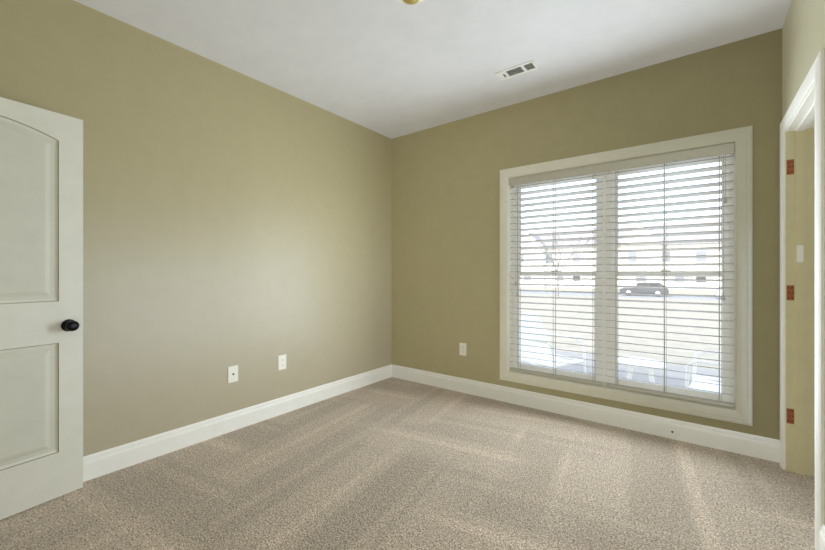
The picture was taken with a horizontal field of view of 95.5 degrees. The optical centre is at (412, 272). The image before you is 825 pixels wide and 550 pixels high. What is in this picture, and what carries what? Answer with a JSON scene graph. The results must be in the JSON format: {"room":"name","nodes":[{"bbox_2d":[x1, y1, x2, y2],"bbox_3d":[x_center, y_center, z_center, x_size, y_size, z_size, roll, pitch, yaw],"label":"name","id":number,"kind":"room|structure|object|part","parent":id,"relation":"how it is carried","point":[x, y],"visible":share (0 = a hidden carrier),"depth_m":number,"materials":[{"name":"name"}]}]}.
{"room":"empty bedroom","nodes":[
{"label":"empty bedroom","id":0,"kind":"room"},
{"bbox_2d":[0,0,391,456],"bbox_3d":[-1.391,-0.170,2.939,0.150,2.740,3.900,0,0,37],"label":"wall","id":1,"kind":"structure","parent":0,"point":[231,217],"depth_m":2.66,"materials":[{"name":"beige paint"}]},
{"bbox_2d":[0,97,82,519],"bbox_3d":[-2.037,0.173,1.730,0.167,2.030,0.810,0,0,30],"label":"door","id":2,"kind":"structure","parent":1,"relation":"in","point":[41,305],"depth_m":1.92,"materials":[{"name":"white paint"}]},
{"bbox_3d":[-1.867,0.285,2.029,0.167,0.066,0.066,0,0,30],"label":"knob","id":3,"kind":"part","parent":2,"relation":"part of","materials":[{"name":"black metal"}]},
{"bbox_2d":[228,365,237,382],"bbox_3d":[-1.359,0.772,2.845,0.016,0.124,0.078,0,0,37],"label":"outlet plate","id":4,"kind":"object","parent":1,"relation":"attached to","point":[232,373],"visible":1,"depth_m":2.84,"materials":[{"name":"white plastic"}]},
{"bbox_2d":[83,365,390,481],"bbox_3d":[-1.326,1.130,2.889,0.015,0.140,3.600,0,0,37],"label":"baseboard","id":5,"kind":"structure","parent":1,"relation":"attached to","point":[102,463],"depth_m":2.72,"materials":[{"name":"white paint"}]},
{"bbox_2d":[278,354,285,369],"bbox_3d":[-1.106,0.764,3.184,0.008,0.124,0.078,0,0,37],"label":"outlet","id":6,"kind":"object","parent":1,"relation":"attached to","point":[281,362],"visible":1,"depth_m":3.18,"materials":[{"name":"white plastic"}]},
{"bbox_2d":[0,377,814,549],"bbox_3d":[0.520,1.260,1.483,4.955,0.120,3.900,0,0,37],"label":"floor","id":7,"kind":"structure","parent":0,"point":[391,463],"depth_m":2.06,"materials":[{"name":"beige carpet"}]},
{"bbox_2d":[74,0,791,138],"bbox_3d":[0.520,-1.600,1.483,4.955,0.120,3.900,0,0,37],"label":"ceiling","id":8,"kind":"structure","parent":0,"point":[391,69],"depth_m":2.50,"materials":[{"name":"paint"}]},
{"bbox_2d":[397,0,424,4],"bbox_3d":[-0.009,-1.462,1.924,0.336,0.155,0.336,0,0,37],"label":"dome ceiling light","id":9,"kind":"object","parent":8,"relation":"attached to","point":[410,2],"visible":1,"depth_m":1.94,"materials":[{"name":"white glass"}]},
{"bbox_2d":[495,60,538,80],"bbox_3d":[0.796,-1.534,2.859,0.300,0.012,0.135,0,0,37],"label":"ceiling vent","id":10,"kind":"object","parent":8,"relation":"in","point":[520,69],"visible":1,"depth_m":2.85,"materials":[{"name":"white metal"}]},
{"bbox_2d":[392,28,781,439],"bbox_3d":[1.716,-0.170,2.929,4.805,2.740,0.150,0,0,37],"label":"wall","id":11,"kind":"structure","parent":0,"point":[445,239],"depth_m":3.31,"materials":[{"name":"beige paint"}]},
{"bbox_2d":[459,343,465,355],"bbox_3d":[0.504,0.770,3.754,0.078,0.124,0.008,0,0,37],"label":"outlet","id":12,"kind":"object","parent":11,"relation":"attached to","point":[462,348],"visible":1,"depth_m":3.75,"materials":[{"name":"white plastic"}]},
{"bbox_2d":[391,364,779,462],"bbox_3d":[1.050,1.130,3.326,3.205,0.140,0.026,0,0,37],"label":"baseboard","id":13,"kind":"structure","parent":11,"relation":"attached to","point":[765,448],"depth_m":2.93,"materials":[{"name":"white paint"}]},
{"bbox_2d":[500,125,752,425],"bbox_3d":[1.564,0.023,3.040,1.760,1.960,0.178,0,0,37],"label":"window","id":14,"kind":"structure","parent":11,"relation":"in","point":[607,366],"depth_m":2.85,"materials":[{"name":"plastic"}]},
{"bbox_2d":[509,143,733,407],"bbox_3d":[1.548,0.021,3.018,1.582,1.781,0.081,0,0,37],"label":"window blinds","id":15,"kind":"object","parent":14,"relation":"attached to","point":[709,151],"visible":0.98,"depth_m":2.90,"materials":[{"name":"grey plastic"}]},
{"bbox_2d":[782,0,824,524],"bbox_3d":[1.244,0.330,0.838,0.120,3.740,3.750,0,0,37],"label":"wall","id":16,"kind":"structure","parent":0,"point":[803,36],"depth_m":1.91,"materials":[{"name":"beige paint"}]},
{"bbox_2d":[780,49,823,549],"bbox_3d":[2.073,0.130,1.925,0.157,2.140,0.965,0,0,37],"label":"door frame","id":17,"kind":"structure","parent":16,"relation":"attached to","point":[802,287],"depth_m":2.22,"materials":[{"name":"white paint"}]},
{"bbox_2d":[819,524,824,549],"bbox_3d":[0.936,1.130,0.544,0.015,0.140,2.611,0,0,37],"label":"baseboard","id":18,"kind":"structure","parent":16,"relation":"attached to","point":[822,532],"depth_m":1.56,"materials":[{"name":"white paint"}]},
{"label":"outside","id":19,"kind":"structure","parent":0,"visible":0},
{"bbox_2d":[521,287,720,369],"bbox_3d":[77.492,1.840,106.365,300.000,1.780,256.250,0,0,37],"label":"lawn","id":20,"kind":"structure","parent":19,"point":[695,346],"depth_m":11.25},
{"bbox_2d":[521,228,593,287],"bbox_3d":[22.853,-2.255,59.394,13.800,9.000,11.000,0,0,37],"label":"house","id":21,"kind":"structure","parent":20,"relation":"on","point":[570,262],"depth_m":55.87,"materials":[{"name":"white"}]},
{"bbox_2d":[542,229,588,295],"bbox_3d":[14.133,-1.042,34.128,4.600,6.583,4.745,0,0,37],"label":"tree","id":22,"kind":"object","parent":20,"relation":"on","point":[553,243],"depth_m":34.36,"materials":[{"name":"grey plant"}]},
{"bbox_2d":[618,219,720,290],"bbox_3d":[34.993,-2.361,51.403,12.800,9.200,11.000,0,0,37],"label":"house","id":23,"kind":"structure","parent":20,"relation":"on","point":[669,253],"depth_m":48.03,"materials":[{"name":"beige"}]},
{"bbox_2d":[521,350,720,386],"bbox_3d":[2.729,1.370,4.263,6.000,0.060,3.200,0,0,37],"label":"patio","id":24,"kind":"structure","parent":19,"point":[671,381],"depth_m":5.07,"materials":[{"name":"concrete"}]},
{"bbox_2d":[521,312,585,371],"bbox_3d":[1.479,0.915,4.174,0.552,0.857,0.679,0,0,-33],"label":"patio chair","id":25,"kind":"object","parent":24,"relation":"on","point":[538,350],"depth_m":4.29,"materials":[{"name":"silver metal"}]},
{"bbox_2d":[618,357,665,382],"bbox_3d":[2.097,1.081,3.450,0.400,0.522,0.400,0,0,37],"label":"patio table","id":26,"kind":"object","parent":24,"relation":"on","point":[645,363],"depth_m":3.41,"materials":[{"name":"silver metal"}]},
{"bbox_2d":[685,350,720,392],"bbox_3d":[2.665,0.915,3.085,0.679,0.857,0.552,0,0,42],"label":"patio chair","id":27,"kind":"object","parent":24,"relation":"on","point":[694,385],"depth_m":3.22,"materials":[{"name":"silver metal"}]},
{"bbox_2d":[521,290,720,299],"bbox_3d":[24.847,2.540,37.258,300.000,0.420,8.600,0,0,37],"label":"street","id":28,"kind":"structure","parent":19,"point":[653,296],"depth_m":38.06,"materials":[{"name":"grey asphalt"}]},
{"bbox_2d":[619,282,668,296],"bbox_3d":[24.101,1.740,39.084,4.300,1.420,1.874,0,0,34],"label":"car","id":29,"kind":"object","parent":28,"relation":"on","point":[648,290],"depth_m":38.22,"materials":[{"name":"grey paint"}]},
{"bbox_2d":[714,286,720,294],"bbox_3d":[30.059,1.740,33.539,4.700,1.420,1.874,0,0,34],"label":"car","id":30,"kind":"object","parent":28,"relation":"on","point":[716,292],"depth_m":34.09,"materials":[{"name":"grey paint"}]}
]}

